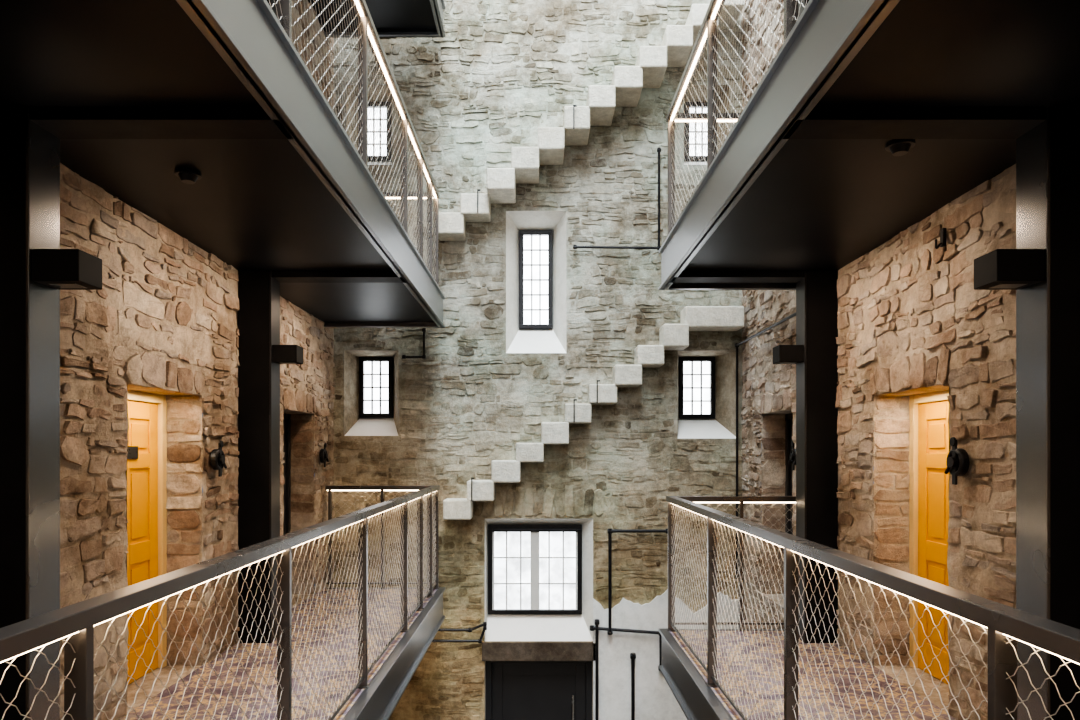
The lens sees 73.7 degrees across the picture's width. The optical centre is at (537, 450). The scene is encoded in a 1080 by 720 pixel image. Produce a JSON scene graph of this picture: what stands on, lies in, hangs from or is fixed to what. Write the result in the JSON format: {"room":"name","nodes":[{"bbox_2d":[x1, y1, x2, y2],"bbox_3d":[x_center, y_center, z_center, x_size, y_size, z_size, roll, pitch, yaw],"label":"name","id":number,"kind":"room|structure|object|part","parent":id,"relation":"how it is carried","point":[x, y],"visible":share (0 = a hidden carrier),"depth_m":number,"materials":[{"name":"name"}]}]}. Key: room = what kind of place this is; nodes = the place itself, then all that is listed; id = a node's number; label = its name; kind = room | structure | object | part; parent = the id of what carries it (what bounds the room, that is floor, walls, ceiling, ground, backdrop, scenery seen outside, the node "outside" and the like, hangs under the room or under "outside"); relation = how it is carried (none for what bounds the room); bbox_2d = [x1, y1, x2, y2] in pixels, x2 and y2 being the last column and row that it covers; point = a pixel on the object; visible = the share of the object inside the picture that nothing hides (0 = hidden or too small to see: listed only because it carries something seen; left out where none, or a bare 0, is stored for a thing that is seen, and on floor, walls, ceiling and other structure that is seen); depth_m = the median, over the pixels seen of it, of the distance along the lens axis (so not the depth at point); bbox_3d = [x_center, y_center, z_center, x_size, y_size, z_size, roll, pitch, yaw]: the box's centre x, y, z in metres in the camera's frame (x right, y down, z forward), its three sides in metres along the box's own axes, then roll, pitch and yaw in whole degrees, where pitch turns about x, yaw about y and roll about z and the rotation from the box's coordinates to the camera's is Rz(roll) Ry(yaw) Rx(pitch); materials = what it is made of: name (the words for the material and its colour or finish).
{"room":"hotel atrium","nodes":[
{"label":"hotel atrium","id":0,"kind":"room"},
{"bbox_2d":[60,0,333,719],"bbox_3d":[-2.470,-1.965,2.565,0.383,13.070,11.130,0,0,0],"label":"wall","id":1,"kind":"structure","parent":0,"point":[190,342],"depth_m":4.40,"materials":[{"name":"beige stone"}]},
{"bbox_2d":[127,401,157,683],"bbox_3d":[-2.599,0.575,4.480,0.062,1.781,0.772,0,0,0],"label":"leaf","id":2,"kind":"object","parent":1,"relation":"attached to","point":[142,472],"visible":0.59,"depth_m":4.69,"materials":[{"name":"yellow paint"}]},
{"bbox_2d":[127,446,137,458],"bbox_3d":[-2.566,0.010,4.530,0.012,0.080,0.160,0,0,0],"label":"number plate","id":3,"kind":"object","parent":2,"relation":"attached to","point":[132,451],"visible":0.64,"depth_m":4.54,"materials":[{"name":"black metal"}]},
{"bbox_2d":[127,390,166,667],"bbox_3d":[-2.585,0.545,4.480,0.090,1.850,0.900,0,0,0],"label":"frame","id":4,"kind":"object","parent":1,"relation":"attached to","point":[137,396],"visible":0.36,"depth_m":4.87,"materials":[{"name":"paint"}]},
{"bbox_2d":[60,0,335,719],"bbox_3d":[-2.410,-1.964,2.547,0.301,13.138,11.152,0,0,0],"label":"stonework","id":5,"kind":"object","parent":1,"relation":"attached to","point":[153,369],"visible":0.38,"depth_m":4.78,"materials":[{"name":"stone"}]},
{"bbox_2d":[210,440,226,476],"bbox_3d":[-2.238,0.053,5.060,0.064,0.254,0.151,0,0,0],"label":"mechanism","id":6,"kind":"object","parent":5,"relation":"attached to","point":[217,458],"visible":1,"depth_m":5.04,"materials":[{"name":"black metal"}]},
{"bbox_2d":[319,443,328,466],"bbox_3d":[-2.238,0.043,7.550,0.064,0.254,0.151,0,0,0],"label":"mechanism","id":7,"kind":"object","parent":5,"relation":"attached to","point":[323,455],"visible":1,"depth_m":7.52,"materials":[{"name":"black metal"}]},
{"bbox_2d":[0,0,445,326],"bbox_3d":[-1.647,-1.492,2.375,1.303,0.324,10.750,0,0,0],"label":"walkway","id":8,"kind":"object","parent":1,"relation":"attached to","point":[133,93],"visible":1,"depth_m":3.22,"materials":[{"name":"metal"}]},
{"bbox_2d":[175,167,200,183],"bbox_3d":[-1.730,-1.355,3.560,0.120,0.050,0.120,0,0,0],"label":"smoke detector","id":9,"kind":"object","parent":8,"relation":"attached to","point":[186,175],"visible":1,"depth_m":3.53,"materials":[{"name":"black plastic"}]},
{"bbox_2d":[269,0,439,285],"bbox_3d":[-1.657,-2.200,2.363,1.206,1.100,10.726,0,0,0],"label":"railing","id":10,"kind":"object","parent":8,"relation":"on","point":[367,32],"visible":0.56,"depth_m":5.11,"materials":[{"name":"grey metal"}]},
{"bbox_3d":[-1.657,-2.728,2.363,1.206,0.045,10.726,0,0,0],"label":"handrail","id":11,"kind":"part","parent":10,"relation":"part of","materials":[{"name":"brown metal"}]},
{"bbox_2d":[121,587,445,719],"bbox_3d":[-1.647,1.628,2.375,1.303,0.324,10.750,0,0,0],"label":"walkway","id":12,"kind":"object","parent":1,"relation":"attached to","point":[390,676],"visible":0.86,"depth_m":4.91,"materials":[{"name":"carpet"}]},
{"bbox_2d":[0,485,439,719],"bbox_3d":[-1.657,0.920,2.363,1.206,1.100,10.726,0,0,0],"label":"railing","id":13,"kind":"object","parent":12,"relation":"on","point":[75,623],"visible":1,"depth_m":3.07,"materials":[{"name":"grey metal"}]},
{"bbox_2d":[283,420,285,534],"bbox_3d":[-2.599,0.575,6.950,0.062,1.781,0.772,0,0,0],"label":"leaf","id":14,"kind":"object","parent":1,"relation":"attached to","point":[284,421],"visible":0.02,"depth_m":7.29,"materials":[{"name":"grey paint"}]},
{"bbox_2d":[283,413,290,533],"bbox_3d":[-2.585,0.545,6.950,0.090,1.850,0.900,0,0,0],"label":"frame","id":15,"kind":"object","parent":1,"relation":"attached to","point":[286,416],"visible":0.13,"depth_m":7.34,"materials":[{"name":"grey paint"}]},
{"bbox_2d":[308,0,445,36],"bbox_3d":[-1.647,-4.612,2.375,1.303,0.324,10.750,0,0,0],"label":"walkway","id":16,"kind":"object","parent":1,"relation":"attached to","point":[391,18],"visible":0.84,"depth_m":7.47,"materials":[{"name":"metal"}]},
{"bbox_2d":[333,0,742,719],"bbox_3d":[0.000,-1.965,8.273,4.800,13.070,0.374,0,0,0],"label":"wall","id":17,"kind":"structure","parent":0,"point":[546,344],"depth_m":8.10,"materials":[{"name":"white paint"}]},
{"bbox_2d":[359,357,392,417],"bbox_3d":[-1.895,-0.745,8.450,0.390,0.710,0.080,0,0,0],"label":"frame","id":18,"kind":"object","parent":17,"relation":"attached to","point":[362,360],"visible":1,"depth_m":8.41,"materials":[{"name":"black metal"}]},
{"bbox_2d":[364,361,387,412],"bbox_3d":[-1.895,-0.745,8.440,0.290,0.610,0.030,0,0,0],"label":"bars","id":19,"kind":"object","parent":17,"relation":"attached to","point":[371,374],"visible":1,"depth_m":8.43,"materials":[{"name":"white metal"}]},
{"bbox_2d":[364,362,387,412],"bbox_3d":[-1.895,-0.745,8.465,0.290,0.610,0.010,0,0,0],"label":"glass","id":20,"kind":"object","parent":17,"relation":"attached to","point":[367,365],"visible":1,"depth_m":8.46,"materials":[{"name":"white"}]},
{"bbox_2d":[368,107,386,155],"bbox_3d":[-1.885,-3.740,8.440,0.230,0.580,0.030,0,0,0],"label":"bars","id":21,"kind":"object","parent":17,"relation":"attached to","point":[373,120],"visible":0.54,"depth_m":8.43,"materials":[{"name":"white metal"}]},
{"bbox_2d":[368,108,386,155],"bbox_3d":[-1.885,-3.740,8.465,0.230,0.580,0.010,0,0,0],"label":"glass","id":22,"kind":"object","parent":17,"relation":"attached to","point":[369,109],"visible":0.5,"depth_m":8.46,"materials":[{"name":"white glass"}]},
{"bbox_2d":[368,102,391,161],"bbox_3d":[-1.885,-3.740,8.450,0.330,0.680,0.080,0,0,0],"label":"frame","id":23,"kind":"object","parent":17,"relation":"attached to","point":[374,158],"visible":0.34,"depth_m":8.41,"materials":[{"name":"black metal"}]},
{"bbox_2d":[492,532,576,609],"bbox_3d":[-0.035,1.365,8.220,0.970,0.890,0.030,0,0,0],"label":"bars","id":24,"kind":"object","parent":17,"relation":"attached to","point":[534,557],"visible":1,"depth_m":8.21,"materials":[{"name":"grey metal"}]},
{"bbox_2d":[494,532,575,608],"bbox_3d":[-0.035,1.365,8.245,0.970,0.890,0.010,0,0,0],"label":"glass","id":25,"kind":"object","parent":17,"relation":"attached to","point":[513,538],"visible":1,"depth_m":8.24,"materials":[{"name":"white"}]},
{"bbox_2d":[488,524,581,613],"bbox_3d":[-0.035,1.350,8.230,1.070,1.020,0.080,0,0,0],"label":"frame","id":26,"kind":"object","parent":17,"relation":"attached to","point":[577,528],"visible":1,"depth_m":8.19,"materials":[{"name":"black metal"}]},
{"bbox_2d":[523,235,547,323],"bbox_3d":[-0.025,-2.005,8.440,0.290,1.050,0.030,0,0,0],"label":"bars","id":27,"kind":"object","parent":17,"relation":"attached to","point":[531,249],"visible":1,"depth_m":8.43,"materials":[{"name":"white metal"}]},
{"bbox_2d":[519,230,552,328],"bbox_3d":[-0.025,-2.005,8.450,0.390,1.150,0.080,0,0,0],"label":"frame","id":28,"kind":"object","parent":17,"relation":"attached to","point":[522,233],"visible":1,"depth_m":8.41,"materials":[{"name":"black metal"}]},
{"bbox_2d":[524,236,547,323],"bbox_3d":[-0.025,-2.005,8.465,0.290,1.050,0.010,0,0,0],"label":"glass","id":29,"kind":"object","parent":17,"relation":"attached to","point":[527,239],"visible":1,"depth_m":8.46,"materials":[{"name":"white"}]},
{"bbox_2d":[333,0,742,719],"bbox_3d":[0.002,-1.974,8.094,4.668,13.103,0.052,0,0,0],"label":"stonework","id":30,"kind":"object","parent":17,"relation":"attached to","point":[694,297],"visible":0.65,"depth_m":8.09,"materials":[{"name":"grey stone"}]},
{"bbox_2d":[402,328,425,358],"bbox_3d":[-1.383,-1.199,8.030,0.262,0.340,0.036,0,0,0],"label":"pipe","id":31,"kind":"object","parent":30,"relation":"attached to","point":[423,356],"visible":1,"depth_m":8.02,"materials":[{"name":"black metal"}]},
{"bbox_2d":[432,622,486,642],"bbox_3d":[-0.981,2.024,8.030,0.823,0.232,0.039,0,0,0],"label":"pipe","id":32,"kind":"object","parent":30,"relation":"attached to","point":[484,624],"visible":0.72,"depth_m":8.02,"materials":[{"name":"black metal"}]},
{"bbox_2d":[439,0,744,240],"bbox_3d":[0.543,-3.669,7.869,3.307,2.618,0.463,0,0,0],"label":"stone staircase","id":33,"kind":"structure","parent":30,"relation":"attached to","point":[627,83],"depth_m":7.68,"materials":[{"name":"stone"}]},
{"bbox_2d":[471,105,599,500],"bbox_3d":[-0.026,-1.563,7.704,1.392,4.198,0.172,0,0,0],"label":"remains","id":34,"kind":"object","parent":33,"relation":"attached to","point":[573,105],"visible":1,"depth_m":7.78,"materials":[{"name":"grey stone"}]},
{"bbox_2d":[443,306,743,519],"bbox_3d":[0.604,-0.413,7.950,3.271,2.322,0.299,0,0,0],"label":"stone staircase","id":35,"kind":"structure","parent":30,"relation":"attached to","point":[692,318],"depth_m":7.81,"materials":[{"name":"stone"}]},
{"bbox_2d":[573,147,660,249],"bbox_3d":[0.881,-2.811,8.030,0.979,1.135,0.039,0,0,0],"label":"pipe","id":36,"kind":"object","parent":30,"relation":"attached to","point":[658,247],"visible":0.92,"depth_m":8.02,"materials":[{"name":"black metal"}]},
{"bbox_2d":[589,528,667,719],"bbox_3d":[1.026,2.731,8.030,0.902,3.732,0.050,0,0,0],"label":"pipe","id":37,"kind":"object","parent":30,"relation":"attached to","point":[609,629],"visible":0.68,"depth_m":8.02,"materials":[{"name":"black metal"}]},
{"bbox_2d":[593,589,737,719],"bbox_3d":[1.460,3.058,8.089,1.680,3.025,0.022,0,0,0],"label":"plaster patch","id":38,"kind":"object","parent":30,"relation":"attached to","point":[654,699],"visible":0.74,"depth_m":8.08,"materials":[{"name":"white paint"}]},
{"bbox_2d":[482,642,594,660],"bbox_3d":[0.010,2.255,8.154,1.280,0.210,0.152,0,0,0],"label":"lintel","id":39,"kind":"object","parent":17,"relation":"attached to","point":[491,651],"visible":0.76,"depth_m":8.08,"materials":[{"name":"brown stone"}]},
{"bbox_2d":[492,664,585,719],"bbox_3d":[0.010,3.500,8.318,1.080,2.120,0.065,0,0,0],"label":"leaf","id":40,"kind":"object","parent":17,"relation":"attached to","point":[519,691],"visible":0.91,"depth_m":8.30,"materials":[{"name":"grey paint"}]},
{"bbox_2d":[572,694,573,719],"bbox_3d":[0.400,3.030,8.258,0.027,0.480,0.064,0,0,0],"label":"handle","id":41,"kind":"object","parent":40,"relation":"attached to","point":[572,694],"depth_m":8.23,"materials":[{"name":"metal"}]},
{"bbox_2d":[486,661,591,719],"bbox_3d":[0.010,3.465,8.300,1.220,2.210,0.120,0,0,0],"label":"frame","id":42,"kind":"object","parent":17,"relation":"attached to","point":[488,663],"visible":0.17,"depth_m":8.24,"materials":[{"name":"grey paint"}]},
{"bbox_2d":[630,653,635,719],"bbox_3d":[1.060,3.428,8.030,0.060,2.344,0.055,0,0,0],"label":"pipe","id":43,"kind":"object","parent":17,"relation":"attached to","point":[632,655],"visible":1,"depth_m":8.01,"materials":[{"name":"black metal"}]},
{"bbox_2d":[684,102,706,161],"bbox_3d":[1.885,-3.740,8.450,0.330,0.680,0.080,0,0,0],"label":"frame","id":44,"kind":"object","parent":17,"relation":"attached to","point":[689,103],"visible":0.34,"depth_m":8.41,"materials":[{"name":"black metal"}]},
{"bbox_2d":[678,357,714,418],"bbox_3d":[1.860,-0.740,8.450,0.420,0.720,0.080,0,0,0],"label":"frame","id":45,"kind":"object","parent":17,"relation":"attached to","point":[681,360],"visible":0.98,"depth_m":8.41,"materials":[{"name":"black metal"}]},
{"bbox_2d":[683,362,709,413],"bbox_3d":[1.860,-0.740,8.465,0.320,0.620,0.010,0,0,0],"label":"glass","id":46,"kind":"object","parent":17,"relation":"attached to","point":[686,365],"visible":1,"depth_m":8.46,"materials":[{"name":"white"}]},
{"bbox_2d":[683,361,710,413],"bbox_3d":[1.860,-0.740,8.440,0.320,0.620,0.030,0,0,0],"label":"bars","id":47,"kind":"object","parent":17,"relation":"attached to","point":[691,374],"visible":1,"depth_m":8.43,"materials":[{"name":"white metal"}]},
{"bbox_2d":[689,107,706,155],"bbox_3d":[1.885,-3.740,8.440,0.230,0.580,0.030,0,0,0],"label":"bars","id":48,"kind":"object","parent":17,"relation":"attached to","point":[702,107],"visible":0.37,"depth_m":8.43,"materials":[{"name":"white metal"}]},
{"bbox_2d":[689,108,706,155],"bbox_3d":[1.885,-3.740,8.465,0.230,0.580,0.010,0,0,0],"label":"glass","id":49,"kind":"object","parent":17,"relation":"attached to","point":[697,110],"visible":0.36,"depth_m":8.46,"materials":[{"name":"white"}]},
{"bbox_2d":[742,0,1015,719],"bbox_3d":[2.467,-1.965,2.565,0.394,13.070,11.130,0,0,0],"label":"wall","id":50,"kind":"structure","parent":0,"point":[992,218],"depth_m":4.47,"materials":[{"name":"beige stone"}]},
{"bbox_2d":[785,413,792,533],"bbox_3d":[2.585,0.545,6.950,0.090,1.850,0.900,0,0,0],"label":"frame","id":51,"kind":"object","parent":50,"relation":"attached to","point":[789,416],"visible":0.19,"depth_m":7.34,"materials":[{"name":"grey paint"}]},
{"bbox_2d":[790,420,792,534],"bbox_3d":[2.599,0.575,6.950,0.062,1.781,0.772,0,0,0],"label":"leaf","id":52,"kind":"object","parent":50,"relation":"attached to","point":[791,421],"visible":0.03,"depth_m":7.29,"materials":[{"name":"grey paint"}]},
{"bbox_2d":[658,628,956,719],"bbox_3d":[1.647,1.628,1.475,1.303,0.324,8.950,0,0,0],"label":"walkway","id":53,"kind":"object","parent":50,"relation":"attached to","point":[685,676],"visible":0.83,"depth_m":4.65,"materials":[{"name":"carpet"}]},
{"bbox_2d":[666,496,1079,719],"bbox_3d":[1.657,0.920,1.463,1.206,1.100,8.926,0,0,0],"label":"railing","id":54,"kind":"object","parent":53,"relation":"on","point":[1006,625],"visible":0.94,"depth_m":2.82,"materials":[{"name":"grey metal"}]},
{"bbox_2d":[807,0,837,642],"bbox_3d":[2.175,-1.965,5.600,0.240,13.070,0.180,0,0,0],"label":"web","id":55,"kind":"object","parent":50,"relation":"attached to","point":[822,303],"visible":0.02,"depth_m":5.51,"materials":[{"name":"black metal"}]},
{"bbox_2d":[796,0,806,642],"bbox_3d":[2.047,-1.965,5.600,0.015,13.070,0.188,0,0,0],"label":"flange","id":56,"kind":"object","parent":55,"relation":"attached to","point":[801,286],"visible":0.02,"depth_m":5.58,"materials":[{"name":"metal"}]},
{"bbox_2d":[773,345,803,363],"bbox_3d":[1.945,-0.750,5.600,0.190,0.136,0.160,0,0,0],"label":"lamp","id":57,"kind":"object","parent":56,"relation":"attached to","point":[782,354],"visible":1,"depth_m":5.52,"materials":[{"name":"black metal"}]},
{"bbox_2d":[658,0,1079,289],"bbox_3d":[1.647,-1.492,1.475,1.303,0.324,8.950,0,0,0],"label":"walkway","id":58,"kind":"object","parent":50,"relation":"attached to","point":[805,178],"visible":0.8,"depth_m":3.04,"materials":[{"name":"metal"}]},
{"bbox_2d":[666,0,806,233],"bbox_3d":[1.657,-2.200,1.463,1.206,1.100,8.926,0,0,0],"label":"railing","id":59,"kind":"object","parent":58,"relation":"on","point":[707,35],"visible":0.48,"depth_m":4.50,"materials":[{"name":"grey metal"}]},
{"bbox_3d":[1.657,-2.728,1.463,1.206,0.045,8.926,0,0,0],"label":"handrail","id":60,"kind":"part","parent":59,"relation":"part of","materials":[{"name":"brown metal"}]},
{"bbox_2d":[885,139,914,155],"bbox_3d":[1.620,-1.355,3.220,0.120,0.050,0.120,0,0,0],"label":"smoke detector","id":61,"kind":"object","parent":58,"relation":"attached to","point":[897,147],"visible":0.93,"depth_m":3.19,"materials":[{"name":"black plastic"}]},
{"bbox_2d":[741,0,1015,719],"bbox_3d":[2.411,-1.966,2.554,0.312,13.118,11.151,0,0,0],"label":"stonework","id":62,"kind":"object","parent":50,"relation":"attached to","point":[901,374],"visible":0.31,"depth_m":4.92,"materials":[{"name":"stone"}]},
{"bbox_2d":[735,312,795,578],"bbox_3d":[2.220,0.110,6.890,0.042,2.622,2.319,0,0,0],"label":"pipe","id":63,"kind":"object","parent":62,"relation":"attached to","point":[793,314],"visible":0.52,"depth_m":8.02,"materials":[{"name":"black metal"}]},
{"bbox_2d":[788,441,795,469],"bbox_3d":[2.238,0.043,6.300,0.064,0.254,0.151,0,0,0],"label":"mechanism","id":64,"kind":"object","parent":62,"relation":"attached to","point":[792,460],"visible":0.82,"depth_m":6.29,"materials":[{"name":"black metal"}]},
{"bbox_2d":[935,228,945,248],"bbox_3d":[2.242,-1.183,4.015,0.056,0.114,0.030,0,0,0],"label":"wall hook","id":65,"kind":"object","parent":62,"relation":"attached to","point":[942,243],"visible":1,"depth_m":4.00,"materials":[{"name":"black metal"}]},
{"bbox_2d":[944,437,969,484],"bbox_3d":[2.238,0.053,3.860,0.064,0.254,0.151,0,0,0],"label":"mechanism","id":66,"kind":"object","parent":62,"relation":"attached to","point":[958,462],"visible":1,"depth_m":3.84,"materials":[{"name":"black metal"}]},
{"bbox_2d":[909,390,948,667],"bbox_3d":[2.585,0.545,4.480,0.090,1.850,0.900,0,0,0],"label":"frame","id":67,"kind":"object","parent":50,"relation":"attached to","point":[938,396],"visible":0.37,"depth_m":4.87,"materials":[{"name":"paint"}]},
{"bbox_2d":[918,401,948,683],"bbox_3d":[2.599,0.575,4.480,0.062,1.781,0.772,0,0,0],"label":"leaf","id":68,"kind":"object","parent":50,"relation":"attached to","point":[933,428],"visible":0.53,"depth_m":4.69,"materials":[{"name":"yellow paint"}]},
{"bbox_2d":[1050,107,1079,719],"bbox_3d":[2.175,-1.965,2.980,0.240,13.070,0.180,0,0,0],"label":"column","id":69,"kind":"structure","parent":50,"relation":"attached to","point":[1064,121],"depth_m":2.89,"materials":[{"name":"black metal"}]},
{"bbox_2d":[1016,107,1049,719],"bbox_3d":[2.047,-1.965,2.980,0.015,13.070,0.188,0,0,0],"label":"flange","id":70,"kind":"object","parent":69,"relation":"attached to","point":[1033,147],"visible":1,"depth_m":2.96,"materials":[{"name":"metal"}]},
{"bbox_2d":[974,249,1043,289],"bbox_3d":[1.945,-0.750,2.980,0.190,0.136,0.160,0,0,0],"label":"lamp","id":71,"kind":"object","parent":70,"relation":"attached to","point":[999,269],"visible":1,"depth_m":2.90,"materials":[{"name":"black metal"}]},
{"bbox_3d":[0.000,4.670,2.650,5.200,0.200,11.700,0,0,0],"label":"floor","id":72,"kind":"structure","parent":0,"visible":0},
{"bbox_2d":[0,107,25,719],"bbox_3d":[-2.175,-1.965,2.980,0.240,13.070,0.180,0,0,0],"label":"column","id":73,"kind":"structure","parent":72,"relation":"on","point":[12,119],"depth_m":2.89,"materials":[{"name":"black metal"}]},
{"bbox_2d":[26,107,59,719],"bbox_3d":[-2.047,-1.965,2.980,0.015,13.070,0.188,0,0,0],"label":"flange","id":74,"kind":"object","parent":73,"relation":"attached to","point":[42,147],"visible":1,"depth_m":2.96,"materials":[{"name":"metal"}]},
{"bbox_2d":[32,249,101,289],"bbox_3d":[-1.945,-0.750,2.980,0.190,0.136,0.160,0,0,0],"label":"lamp","id":75,"kind":"object","parent":74,"relation":"attached to","point":[60,269],"visible":1,"depth_m":2.90,"materials":[{"name":"black metal"}]},
{"bbox_2d":[238,0,268,642],"bbox_3d":[-2.175,-1.965,5.600,0.240,13.070,0.180,0,0,0],"label":"column","id":76,"kind":"structure","parent":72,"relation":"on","point":[253,287],"depth_m":5.51,"materials":[{"name":"black metal"}]},
{"bbox_2d":[269,0,279,642],"bbox_3d":[-2.047,-1.965,5.600,0.015,13.070,0.188,0,0,0],"label":"flange","id":77,"kind":"object","parent":76,"relation":"attached to","point":[274,286],"visible":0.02,"depth_m":5.58,"materials":[{"name":"metal"}]},
{"bbox_2d":[272,345,302,363],"bbox_3d":[-1.945,-0.750,5.600,0.190,0.136,0.160,0,0,0],"label":"lamp","id":78,"kind":"object","parent":77,"relation":"attached to","point":[281,354],"visible":1,"depth_m":5.52,"materials":[{"name":"black metal"}]}
]}

